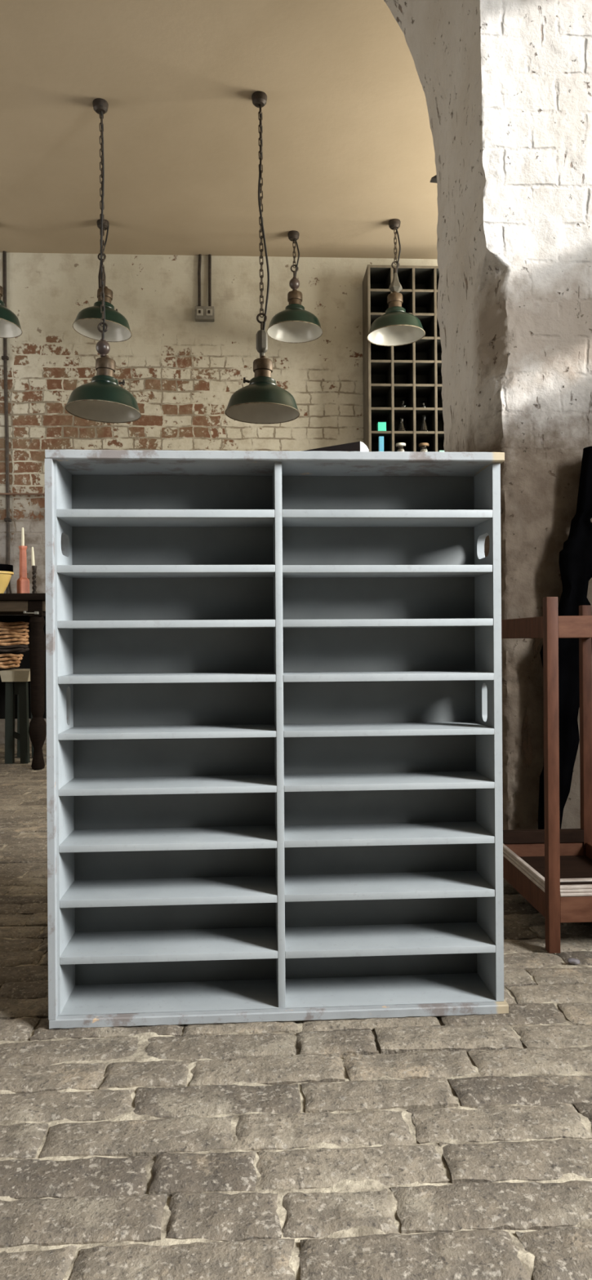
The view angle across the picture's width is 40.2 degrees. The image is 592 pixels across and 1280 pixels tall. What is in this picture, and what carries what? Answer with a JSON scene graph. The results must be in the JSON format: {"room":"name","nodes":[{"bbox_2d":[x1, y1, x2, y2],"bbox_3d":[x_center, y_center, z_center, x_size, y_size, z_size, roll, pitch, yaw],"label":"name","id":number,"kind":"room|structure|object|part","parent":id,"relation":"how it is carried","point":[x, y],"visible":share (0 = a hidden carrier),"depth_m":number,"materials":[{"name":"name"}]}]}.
{"room":"workshop","nodes":[
{"label":"workshop","id":0,"kind":"room"},
{"bbox_2d":[0,0,437,258],"bbox_3d":[-0.458,-2.547,1.906,5.500,0.120,7.050,0,0,-3],"label":"ceiling","id":1,"kind":"structure","parent":0,"point":[348,150],"depth_m":3.95,"materials":[{"name":"paint"}]},
{"bbox_2d":[0,285,22,337],"bbox_3d":[-1.805,-2.161,4.800,0.343,0.635,0.344,0,0,-3],"label":"pendant lamp","id":2,"kind":"object","parent":1,"relation":"hanging from","point":[10,325],"visible":1,"depth_m":4.88,"materials":[{"name":"green metal"}]},
{"bbox_3d":[-1.798,-1.921,4.801,0.344,0.125,0.344,5,-1,-8],"label":"lamp shade","id":3,"kind":"part","parent":2,"relation":"part of","materials":[{"name":"green metal"}]},
{"bbox_2d":[72,218,132,342],"bbox_3d":[-1.151,-2.162,4.800,0.343,0.682,0.344,0,0,-3],"label":"pendant lamp","id":4,"kind":"object","parent":1,"relation":"hanging from","point":[87,320],"visible":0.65,"depth_m":4.79,"materials":[{"name":"green metal"}]},
{"bbox_3d":[-1.144,-1.897,4.801,0.344,0.125,0.344,4,-1,-14],"label":"lamp shade","id":5,"kind":"part","parent":4,"relation":"part of","materials":[{"name":"green metal"}]},
{"bbox_3d":[-1.135,-2.301,4.797,0.056,0.324,0.021,0,0,-3],"label":"cord","id":6,"kind":"part","parent":4,"relation":"part of","materials":[{"name":"black plastic"}]},
{"bbox_2d":[65,97,141,422],"bbox_3d":[-0.894,-1.764,3.740,0.343,1.440,0.344,0,0,-3],"label":"pendant lamp","id":7,"kind":"object","parent":1,"relation":"hanging from","point":[102,399],"visible":1,"depth_m":3.73,"materials":[{"name":"green metal"}]},
{"bbox_3d":[-0.896,-1.965,3.740,0.016,1.035,0.016,0,0,22],"label":"chain","id":8,"kind":"part","parent":7,"relation":"part of","materials":[{"name":"metal"}]},
{"bbox_3d":[-0.894,-1.911,3.736,0.021,1.107,0.019,0,0,-25],"label":"cord","id":9,"kind":"part","parent":7,"relation":"part of","materials":[{"name":"black plastic"}]},
{"bbox_3d":[-0.887,-1.115,3.741,0.344,0.125,0.344,3,-1,-26],"label":"lamp shade","id":10,"kind":"part","parent":7,"relation":"part of","materials":[{"name":"green metal"}]},
{"bbox_2d":[224,90,299,424],"bbox_3d":[-0.158,-1.770,3.700,0.344,1.479,0.344,0,0,-3],"label":"pendant lamp","id":11,"kind":"object","parent":1,"relation":"hanging from","point":[263,402],"visible":1,"depth_m":3.69,"materials":[{"name":"green metal"}]},
{"bbox_3d":[-0.160,-1.992,3.700,0.016,1.035,0.016,0,0,22],"label":"chain","id":12,"kind":"part","parent":11,"relation":"part of","materials":[{"name":"metal"}]},
{"bbox_3d":[-0.153,-1.096,3.700,0.344,0.125,0.344,1,0,-3],"label":"lamp shade","id":13,"kind":"part","parent":11,"relation":"part of","materials":[{"name":"green metal"}]},
{"bbox_3d":[-0.148,-1.903,3.697,0.051,1.131,0.021,0,0,-3],"label":"cord","id":14,"kind":"part","parent":11,"relation":"part of","materials":[{"name":"black plastic"}]},
{"bbox_2d":[266,230,323,343],"bbox_3d":[-0.009,-2.190,4.950,0.344,0.624,0.344,0,0,-3],"label":"pendant lamp","id":15,"kind":"object","parent":1,"relation":"hanging from","point":[294,324],"visible":1,"depth_m":4.95,"materials":[{"name":"green metal"}]},
{"bbox_3d":[-0.011,-2.389,4.950,0.016,0.225,0.016,0,0,22],"label":"chain","id":16,"kind":"part","parent":15,"relation":"part of","materials":[{"name":"metal"}]},
{"bbox_3d":[-0.007,-1.944,4.951,0.344,0.125,0.344,0,-1,36],"label":"lamp shade","id":17,"kind":"part","parent":15,"relation":"part of","materials":[{"name":"green metal"}]},
{"bbox_3d":[0.005,-2.328,4.948,0.038,0.287,0.018,0,0,11],"label":"cord","id":18,"kind":"part","parent":15,"relation":"part of","materials":[{"name":"black plastic"}]},
{"bbox_2d":[366,218,425,346],"bbox_3d":[0.593,-2.150,4.820,0.344,0.688,0.344,0,0,-3],"label":"pendant lamp","id":19,"kind":"object","parent":1,"relation":"hanging from","point":[396,327],"visible":1,"depth_m":4.81,"materials":[{"name":"green metal"}]},
{"bbox_3d":[0.592,-2.364,4.820,0.016,0.255,0.016,0,0,22],"label":"chain","id":20,"kind":"part","parent":19,"relation":"part of","materials":[{"name":"metal"}]},
{"bbox_3d":[0.594,-1.873,4.819,0.344,0.125,0.344,-2,1,-31],"label":"lamp shade","id":21,"kind":"part","parent":19,"relation":"part of","materials":[{"name":"green metal"}]},
{"bbox_3d":[0.606,-2.295,4.818,0.036,0.360,0.018,0,0,12],"label":"cord","id":22,"kind":"part","parent":19,"relation":"part of","materials":[{"name":"black plastic"}]},
{"bbox_2d":[0,252,437,744],"bbox_3d":[-0.608,-0.901,5.328,5.500,3.170,0.200,0,0,-3],"label":"wall","id":23,"kind":"structure","parent":0,"point":[182,373],"depth_m":5.22,"materials":[{"name":"brick"}]},
{"bbox_2d":[1,250,12,593],"bbox_3d":[-1.844,-1.327,5.157,0.051,2.300,0.025,0,0,-3],"label":"conduit","id":24,"kind":"object","parent":23,"relation":"attached to","point":[5,357],"visible":0.86,"depth_m":5.15,"materials":[{"name":"metal"}]},
{"bbox_2d":[0,493,44,495],"bbox_3d":[-1.404,-0.928,5.158,1.238,0.019,0.014,0,0,-3],"label":"pipe","id":25,"kind":"object","parent":23,"relation":"attached to","point":[1,494],"visible":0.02,"depth_m":5.14,"materials":[{"name":"metal"}]},
{"bbox_2d":[195,253,214,321],"bbox_3d":[-0.588,-2.272,5.201,0.124,0.430,0.056,0,0,-3],"label":"electrical socket","id":26,"kind":"object","parent":23,"relation":"attached to","point":[202,313],"visible":1,"depth_m":5.20,"materials":[{"name":"metal"}]},
{"bbox_2d":[196,308,203,315],"bbox_3d":[-0.616,-2.100,5.180,0.040,0.042,0.006,0,0,-3],"label":"switch plate","id":27,"kind":"object","parent":26,"relation":"attached to","point":[199,311],"depth_m":5.18,"materials":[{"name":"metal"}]},
{"bbox_2d":[205,308,212,315],"bbox_3d":[-0.556,-2.100,5.183,0.040,0.042,0.006,0,0,-3],"label":"switch plate","id":28,"kind":"object","parent":26,"relation":"attached to","point":[208,311],"depth_m":5.18,"materials":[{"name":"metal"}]},
{"bbox_2d":[0,743,591,1279],"bbox_3d":[-0.406,0.661,1.858,5.950,0.025,6.950,0,0,-3],"label":"floor","id":29,"kind":"structure","parent":0,"point":[450,1147],"depth_m":1.08,"materials":[{"name":"stone"}]},
{"bbox_2d":[0,668,34,764],"bbox_3d":[-1.500,0.412,4.447,0.158,0.497,0.300,0,0,-3],"label":"stool","id":30,"kind":"object","parent":29,"relation":"on","point":[16,680],"visible":0.81,"depth_m":4.32,"materials":[{"name":"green wood"}]},
{"bbox_3d":[-1.532,0.442,4.336,0.047,0.438,0.040,0,0,-3],"label":"leg","id":31,"kind":"part","parent":30,"relation":"part of","materials":[{"name":"green paint"}]},
{"bbox_2d":[0,653,23,669],"bbox_3d":[-1.614,0.117,4.439,0.228,0.087,0.227,0,0,-3],"label":"wicker basket","id":32,"kind":"object","parent":30,"relation":"on","point":[5,663],"visible":1,"depth_m":4.39,"materials":[{"name":"wicker"}]},
{"bbox_2d":[0,667,15,669],"bbox_3d":[-1.614,0.157,4.442,0.140,0.006,0.140,0,0,-3],"label":"basket","id":33,"kind":"object","parent":32,"relation":"on","point":[0,668],"depth_m":4.40,"materials":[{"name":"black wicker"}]},
{"bbox_2d":[0,621,29,652],"bbox_3d":[-1.624,-0.018,4.442,0.304,0.165,0.308,0,0,-3],"label":"wicker basket","id":34,"kind":"object","parent":32,"relation":"on","point":[6,631],"visible":1,"depth_m":4.36,"materials":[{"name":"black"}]},
{"bbox_3d":[-1.502,0.193,4.447,0.158,0.059,0.300,0,0,-3],"label":"seat","id":35,"kind":"part","parent":30,"relation":"part of","materials":[{"name":"brown wood"}]},
{"bbox_3d":[-1.496,0.258,4.338,0.058,0.069,0.020,0,0,-3],"label":"rail","id":36,"kind":"part","parent":30,"relation":"part of","materials":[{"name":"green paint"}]},
{"bbox_3d":[-1.542,0.442,4.556,0.047,0.438,0.040,0,0,-3],"label":"leg","id":37,"kind":"part","parent":30,"relation":"part of","materials":[{"name":"green paint"}]},
{"bbox_3d":[-1.457,0.441,4.339,0.047,0.438,0.040,0,0,-3],"label":"leg","id":38,"kind":"part","parent":30,"relation":"part of","materials":[{"name":"green paint"}]},
{"bbox_3d":[-1.468,0.441,4.559,0.047,0.438,0.040,0,0,-3],"label":"leg","id":39,"kind":"part","parent":30,"relation":"part of","materials":[{"name":"green paint"}]},
{"bbox_2d":[0,593,46,768],"bbox_3d":[-1.964,0.215,4.378,1.450,0.897,0.620,0,0,-3],"label":"side table","id":40,"kind":"object","parent":29,"relation":"on","point":[30,608],"visible":0.46,"depth_m":4.13,"materials":[{"name":"brown wood"}]},
{"bbox_2d":[0,564,13,593],"bbox_3d":[-1.664,-0.326,4.482,0.188,0.176,0.187,0,0,-3],"label":"stand","id":41,"kind":"object","parent":40,"relation":"on","point":[6,567],"visible":0.54,"depth_m":4.45,"materials":[{"name":"black metal"}]},
{"bbox_3d":[-1.583,-0.307,4.477,0.027,0.138,0.012,0,0,3],"label":"leg","id":42,"kind":"part","parent":41,"relation":"part of","materials":[{"name":"metal"}]},
{"bbox_2d":[0,570,13,593],"bbox_3d":[-1.580,-0.296,4.246,0.188,0.120,0.188,0,0,-3],"label":"mixing bowl","id":43,"kind":"object","parent":40,"relation":"on","point":[5,576],"visible":0.9,"depth_m":4.21,"materials":[{"name":"yellow ceramic"}]},
{"bbox_2d":[17,527,29,593],"bbox_3d":[-1.454,-0.418,4.312,0.053,0.364,0.053,0,0,-41],"label":"candlestick","id":44,"kind":"object","parent":40,"relation":"on","point":[23,582],"visible":0.94,"depth_m":4.30,"materials":[{"name":"red ceramic"}]},
{"bbox_2d":[21,527,24,546],"bbox_3d":[-1.455,-0.548,4.312,0.015,0.104,0.015,0,0,-3],"label":"candle","id":45,"kind":"object","parent":44,"relation":"on","point":[23,531],"depth_m":4.31,"materials":[{"name":"beige wax"}]},
{"bbox_3d":[-1.976,0.158,4.644,1.330,0.597,0.018,0,0,-3],"label":"panel","id":46,"kind":"part","parent":40,"relation":"part of","materials":[{"name":"black wood"}]},
{"bbox_3d":[-1.347,-0.140,4.118,0.076,0.018,0.026,0,0,-3],"label":"drawer pull","id":47,"kind":"part","parent":40,"relation":"part of","materials":[{"name":"silver metal"}]},
{"bbox_2d":[31,546,36,593],"bbox_3d":[-1.388,-0.366,4.295,0.054,0.258,0.054,0,0,-3],"label":"candlestick","id":48,"kind":"object","parent":40,"relation":"on","point":[33,566],"visible":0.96,"depth_m":4.29,"materials":[{"name":"metal"}]},
{"bbox_2d":[31,546,35,565],"bbox_3d":[-1.396,-0.443,4.295,0.017,0.104,0.017,-2,0,-3],"label":"candle","id":49,"kind":"object","parent":48,"relation":"on","point":[33,551],"depth_m":4.29,"materials":[{"name":"beige wax"}]},
{"bbox_3d":[-1.327,0.229,4.157,0.092,0.862,0.092,0,0,-3],"label":"leg","id":50,"kind":"part","parent":40,"relation":"part of","materials":[{"name":"brown wood"}]},
{"bbox_2d":[44,449,508,1029],"bbox_3d":[-0.031,0.164,1.447,0.783,0.973,0.143,0,0,-3],"label":"shelving unit","id":51,"kind":"object","parent":29,"relation":"on","point":[274,691],"visible":1,"depth_m":1.49,"materials":[{"name":"grey paint"}]},
{"bbox_2d":[57,564,275,577],"bbox_3d":[-0.223,-0.122,1.438,0.369,0.013,0.118,0,0,-3],"label":"shelf","id":52,"kind":"object","parent":51,"relation":"attached to","point":[63,571],"depth_m":1.39,"materials":[{"name":"grey paint"}]},
{"bbox_2d":[57,509,275,526],"bbox_3d":[-0.224,-0.216,1.439,0.369,0.014,0.118,0,0,-3],"label":"shelf","id":53,"kind":"object","parent":51,"relation":"attached to","point":[65,517],"depth_m":1.39,"materials":[{"name":"grey paint"}]},
{"bbox_2d":[57,671,275,684],"bbox_3d":[-0.222,0.067,1.439,0.369,0.013,0.118,0,0,-3],"label":"shelf","id":54,"kind":"object","parent":51,"relation":"attached to","point":[64,677],"depth_m":1.39,"materials":[{"name":"grey paint"}]},
{"bbox_2d":[57,619,275,629],"bbox_3d":[-0.223,-0.028,1.439,0.369,0.013,0.118,0,0,-3],"label":"shelf","id":55,"kind":"object","parent":51,"relation":"attached to","point":[62,624],"depth_m":1.38,"materials":[{"name":"grey paint"}]},
{"bbox_2d":[58,774,276,795],"bbox_3d":[-0.221,0.258,1.439,0.369,0.011,0.118,0,0,-3],"label":"shelf","id":56,"kind":"object","parent":51,"relation":"attached to","point":[71,784],"depth_m":1.41,"materials":[{"name":"grey paint"}]},
{"bbox_2d":[58,724,276,740],"bbox_3d":[-0.221,0.163,1.439,0.369,0.011,0.118,0,0,-3],"label":"shelf","id":57,"kind":"object","parent":51,"relation":"attached to","point":[66,731],"depth_m":1.40,"materials":[{"name":"grey paint"}]},
{"bbox_2d":[59,825,276,853],"bbox_3d":[-0.220,0.353,1.439,0.369,0.012,0.118,0,0,-3],"label":"shelf","id":58,"kind":"object","parent":51,"relation":"attached to","point":[76,838],"depth_m":1.42,"materials":[{"name":"grey paint"}]},
{"bbox_2d":[59,875,277,907],"bbox_3d":[-0.219,0.447,1.439,0.369,0.013,0.117,0,0,-3],"label":"shelf","id":59,"kind":"object","parent":51,"relation":"attached to","point":[79,891],"depth_m":1.42,"materials":[{"name":"grey paint"}]},
{"bbox_2d":[60,927,277,964],"bbox_3d":[-0.219,0.543,1.439,0.369,0.013,0.118,0,0,-3],"label":"shelf","id":60,"kind":"object","parent":51,"relation":"attached to","point":[83,945],"depth_m":1.42,"materials":[{"name":"grey paint"}]},
{"bbox_3d":[-0.027,0.642,1.447,0.782,0.016,0.142,0,0,-3],"label":"board","id":61,"kind":"part","parent":51,"relation":"part of","materials":[{"name":"grey paint"}]},
{"bbox_3d":[-0.023,0.633,1.450,0.767,0.002,0.118,0,0,-3],"label":"panel","id":62,"kind":"part","parent":51,"relation":"part of","materials":[{"name":"grey paint"}]},
{"bbox_2d":[301,441,368,451],"bbox_3d":[0.034,-0.337,1.460,0.186,0.029,0.060,0,0,-3],"label":"board","id":63,"kind":"object","parent":51,"relation":"on","point":[357,446],"visible":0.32,"depth_m":1.43,"materials":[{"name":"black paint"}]},
{"bbox_2d":[281,509,492,526],"bbox_3d":[0.156,-0.219,1.460,0.368,0.014,0.118,0,0,-3],"label":"shelf","id":64,"kind":"object","parent":51,"relation":"attached to","point":[290,517],"depth_m":1.41,"materials":[{"name":"grey paint"}]},
{"bbox_2d":[282,618,493,627],"bbox_3d":[0.158,-0.030,1.460,0.368,0.013,0.117,0,0,-3],"label":"shelf","id":65,"kind":"object","parent":51,"relation":"attached to","point":[286,623],"depth_m":1.40,"materials":[{"name":"grey paint"}]},
{"bbox_2d":[282,564,493,577],"bbox_3d":[0.157,-0.124,1.460,0.368,0.013,0.117,0,0,-3],"label":"shelf","id":66,"kind":"object","parent":51,"relation":"attached to","point":[288,571],"depth_m":1.41,"materials":[{"name":"grey paint"}]},
{"bbox_2d":[283,721,493,737],"bbox_3d":[0.159,0.161,1.460,0.368,0.011,0.118,0,0,-3],"label":"shelf","id":67,"kind":"object","parent":51,"relation":"attached to","point":[291,729],"depth_m":1.42,"materials":[{"name":"grey paint"}]},
{"bbox_2d":[283,670,493,682],"bbox_3d":[0.158,0.065,1.460,0.368,0.013,0.118,0,0,-3],"label":"shelf","id":68,"kind":"object","parent":51,"relation":"attached to","point":[289,676],"depth_m":1.41,"materials":[{"name":"grey paint"}]},
{"bbox_2d":[284,821,494,847],"bbox_3d":[0.160,0.350,1.460,0.368,0.012,0.117,0,0,-3],"label":"shelf","id":69,"kind":"object","parent":51,"relation":"attached to","point":[296,833],"depth_m":1.44,"materials":[{"name":"grey paint"}]},
{"bbox_2d":[284,771,494,791],"bbox_3d":[0.160,0.255,1.460,0.368,0.011,0.118,0,0,-3],"label":"shelf","id":70,"kind":"object","parent":51,"relation":"attached to","point":[294,781],"depth_m":1.43,"materials":[{"name":"grey paint"}]},
{"bbox_2d":[284,871,494,902],"bbox_3d":[0.161,0.444,1.460,0.368,0.013,0.117,0,0,-3],"label":"shelf","id":71,"kind":"object","parent":51,"relation":"attached to","point":[300,886],"depth_m":1.44,"materials":[{"name":"grey paint"}]},
{"bbox_2d":[284,922,495,958],"bbox_3d":[0.162,0.541,1.460,0.368,0.013,0.118,0,0,-3],"label":"shelf","id":72,"kind":"object","parent":51,"relation":"attached to","point":[302,940],"depth_m":1.44,"materials":[{"name":"grey paint"}]},
{"bbox_2d":[362,264,444,451],"bbox_3d":[0.802,-0.846,5.167,0.706,2.981,0.246,0,0,-3],"label":"rack","id":73,"kind":"object","parent":29,"relation":"on","point":[411,372],"visible":0.2,"depth_m":5.13,"materials":[{"name":"brown wood"}]},
{"bbox_2d":[377,436,383,451],"bbox_3d":[0.532,-1.213,5.061,0.031,0.116,0.030,0,0,-3],"label":"packet","id":74,"kind":"object","parent":73,"relation":"on","point":[380,439],"visible":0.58,"depth_m":5.05,"materials":[{"name":"blue cardboard"}]},
{"bbox_2d":[377,422,386,431],"bbox_3d":[0.535,-1.331,5.061,0.052,0.056,0.040,0,0,-3],"label":"box","id":75,"kind":"object","parent":73,"relation":"on","point":[381,426],"visible":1,"depth_m":5.04,"materials":[{"name":"teal"}]},
{"bbox_2d":[395,442,405,451],"bbox_3d":[0.659,-1.196,5.087,0.064,0.078,0.064,0,0,-3],"label":"glass jar","id":76,"kind":"object","parent":73,"relation":"on","point":[400,446],"visible":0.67,"depth_m":5.06,"materials":[{"name":"white"}]},
{"bbox_3d":[0.658,-1.227,5.087,0.064,0.016,0.064,0,0,-3],"label":"lid","id":77,"kind":"part","parent":76,"relation":"part of","materials":[{"name":"white paint"}]},
{"bbox_2d":[396,417,407,431],"bbox_3d":[0.665,-1.350,5.087,0.072,0.092,0.072,0,0,-3],"label":"flask","id":78,"kind":"object","parent":73,"relation":"on","point":[401,427],"visible":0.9,"depth_m":5.07,"materials":[{"name":"white"}]},
{"bbox_2d":[400,399,406,407],"bbox_3d":[0.675,-1.480,5.088,0.040,0.058,0.040,0,0,-3],"label":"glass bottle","id":79,"kind":"object","parent":73,"relation":"on","point":[402,401],"visible":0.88,"depth_m":5.08,"materials":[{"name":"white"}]},
{"bbox_2d":[369,288,437,306],"bbox_3d":[0.793,-2.181,5.164,0.674,0.016,0.230,0,0,-3],"label":"shelf","id":80,"kind":"object","parent":73,"relation":"attached to","point":[378,297],"depth_m":5.11,"materials":[{"name":"brown wood"}]},
{"bbox_2d":[370,312,439,329],"bbox_3d":[0.794,-2.034,5.164,0.674,0.016,0.230,0,0,-3],"label":"shelf","id":81,"kind":"object","parent":73,"relation":"attached to","point":[426,320],"depth_m":5.08,"materials":[{"name":"brown wood"}]},
{"bbox_2d":[370,383,441,397],"bbox_3d":[0.797,-1.591,5.164,0.674,0.016,0.230,0,0,-3],"label":"shelf","id":82,"kind":"object","parent":73,"relation":"attached to","point":[377,390],"depth_m":5.11,"materials":[{"name":"brown wood"}]},
{"bbox_2d":[370,360,441,374],"bbox_3d":[0.796,-1.739,5.164,0.674,0.016,0.230,0,0,-3],"label":"shelf","id":83,"kind":"object","parent":73,"relation":"attached to","point":[377,366],"depth_m":5.11,"materials":[{"name":"brown wood"}]},
{"bbox_2d":[370,336,441,352],"bbox_3d":[0.795,-1.886,5.164,0.674,0.016,0.230,0,0,-3],"label":"shelf","id":84,"kind":"object","parent":73,"relation":"attached to","point":[424,344],"depth_m":5.18,"materials":[{"name":"brown wood"}]},
{"bbox_2d":[370,407,443,420],"bbox_3d":[0.798,-1.444,5.164,0.674,0.016,0.230,0,0,-3],"label":"shelf","id":85,"kind":"object","parent":73,"relation":"attached to","point":[376,413],"depth_m":5.10,"materials":[{"name":"brown wood"}]},
{"bbox_2d":[371,431,444,442],"bbox_3d":[0.799,-1.296,5.164,0.674,0.016,0.230,0,0,-3],"label":"shelf","id":86,"kind":"object","parent":73,"relation":"attached to","point":[399,436],"depth_m":5.09,"materials":[{"name":"brown wood"}]},
{"bbox_2d":[420,400,426,407],"bbox_3d":[0.803,-1.476,5.094,0.034,0.048,0.034,0,0,-3],"label":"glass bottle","id":87,"kind":"object","parent":73,"relation":"on","point":[422,402],"visible":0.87,"depth_m":5.08,"materials":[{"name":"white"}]},
{"bbox_2d":[418,442,428,451],"bbox_3d":[0.805,-1.197,5.094,0.064,0.078,0.064,0,0,-3],"label":"glass jar","id":88,"kind":"object","parent":73,"relation":"on","point":[423,446],"visible":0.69,"depth_m":5.07,"materials":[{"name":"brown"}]},
{"bbox_3d":[0.805,-1.228,5.094,0.064,0.016,0.064,0,0,-3],"label":"lid","id":89,"kind":"part","parent":88,"relation":"part of","materials":[{"name":"brown wood"}]},
{"bbox_2d":[419,415,429,431],"bbox_3d":[0.808,-1.359,5.094,0.068,0.108,0.068,0,0,-3],"label":"flask","id":90,"kind":"object","parent":73,"relation":"on","point":[424,427],"visible":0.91,"depth_m":5.08,"materials":[{"name":"white"}]},
{"bbox_2d":[383,0,591,830],"bbox_3d":[1.213,-0.913,2.706,1.910,3.170,0.609,0,0,-3],"label":"wall pier","id":91,"kind":"object","parent":29,"relation":"on","point":[506,85],"visible":0.62,"depth_m":2.39,"materials":[{"name":"paint"}]},
{"bbox_2d":[430,175,436,182],"bbox_3d":[0.519,-1.715,2.997,0.042,0.030,0.030,0,0,-3],"label":"plate","id":92,"kind":"object","parent":91,"relation":"attached to","point":[433,180],"visible":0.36,"depth_m":2.99,"materials":[{"name":"grey"}]},
{"bbox_2d":[537,446,591,829],"bbox_3d":[0.794,0.007,2.318,0.212,1.115,0.071,0,0,-3],"label":"garment","id":93,"kind":"object","parent":91,"relation":"hanging from","point":[575,558],"visible":0.65,"depth_m":2.30,"materials":[{"name":"black fabric"}]},
{"bbox_2d":[501,596,591,953],"bbox_3d":[0.646,0.278,1.902,0.277,0.736,0.460,0,0,-3],"label":"wooden rack","id":94,"kind":"object","parent":29,"relation":"on","point":[550,867],"visible":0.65,"depth_m":1.73,"materials":[{"name":"red wood"}]},
{"bbox_3d":[0.517,-0.027,1.896,0.016,0.046,0.411,0,0,-3],"label":"rail","id":95,"kind":"part","parent":94,"relation":"part of","materials":[{"name":"red wood"}]},
{"bbox_3d":[0.519,0.520,1.896,0.016,0.020,0.411,0,0,-3],"label":"moulding","id":96,"kind":"part","parent":94,"relation":"part of","materials":[{"name":"beige wood"}]},
{"bbox_3d":[0.521,0.558,1.896,0.016,0.055,0.411,0,0,-3],"label":"rail","id":97,"kind":"part","parent":94,"relation":"part of","materials":[{"name":"red wood"}]},
{"bbox_3d":[0.637,0.557,2.120,0.228,0.055,0.016,0,0,-3],"label":"rail","id":98,"kind":"part","parent":94,"relation":"part of","materials":[{"name":"red wood"}]},
{"bbox_3d":[0.530,0.279,1.679,0.024,0.736,0.024,0,0,-3],"label":"leg","id":99,"kind":"part","parent":94,"relation":"part of","materials":[{"name":"red wood"}]},
{"bbox_2d":[519,855,591,884],"bbox_3d":[0.648,0.552,1.903,0.245,0.053,0.426,0,0,-3],"label":"tray","id":100,"kind":"object","parent":94,"relation":"on","point":[574,869],"depth_m":1.97,"materials":[{"name":"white wood"}]},
{"bbox_3d":[0.654,-0.028,1.684,0.228,0.046,0.016,0,0,-3],"label":"rail","id":101,"kind":"part","parent":94,"relation":"part of","materials":[{"name":"red wood"}]},
{"bbox_3d":[0.658,0.519,1.682,0.228,0.020,0.016,0,0,-3],"label":"moulding","id":102,"kind":"part","parent":94,"relation":"part of","materials":[{"name":"beige wood"}]},
{"bbox_3d":[0.654,0.524,1.766,0.237,0.004,0.016,0,0,-3],"label":"divider moulding","id":103,"kind":"part","parent":94,"relation":"part of","materials":[{"name":"beige wood"}]},
{"bbox_3d":[0.658,0.557,1.684,0.228,0.055,0.016,0,0,-3],"label":"rail","id":104,"kind":"part","parent":94,"relation":"part of","materials":[{"name":"red wood"}]},
{"bbox_3d":[0.762,0.277,2.126,0.024,0.736,0.024,0,0,-3],"label":"leg","id":105,"kind":"part","parent":94,"relation":"part of","materials":[{"name":"red wood"}]},
{"bbox_3d":[0.774,0.556,1.908,0.016,0.055,0.411,0,0,-3],"label":"rail","id":106,"kind":"part","parent":94,"relation":"part of","materials":[{"name":"red wood"}]},
{"bbox_2d":[567,958,579,964],"bbox_3d":[0.554,0.641,1.615,0.026,0.009,0.017,0,0,-3],"label":"stone","id":107,"kind":"object","parent":29,"relation":"on","point":[572,961],"visible":1,"depth_m":1.61,"materials":[{"name":"grey stone"}]}
]}

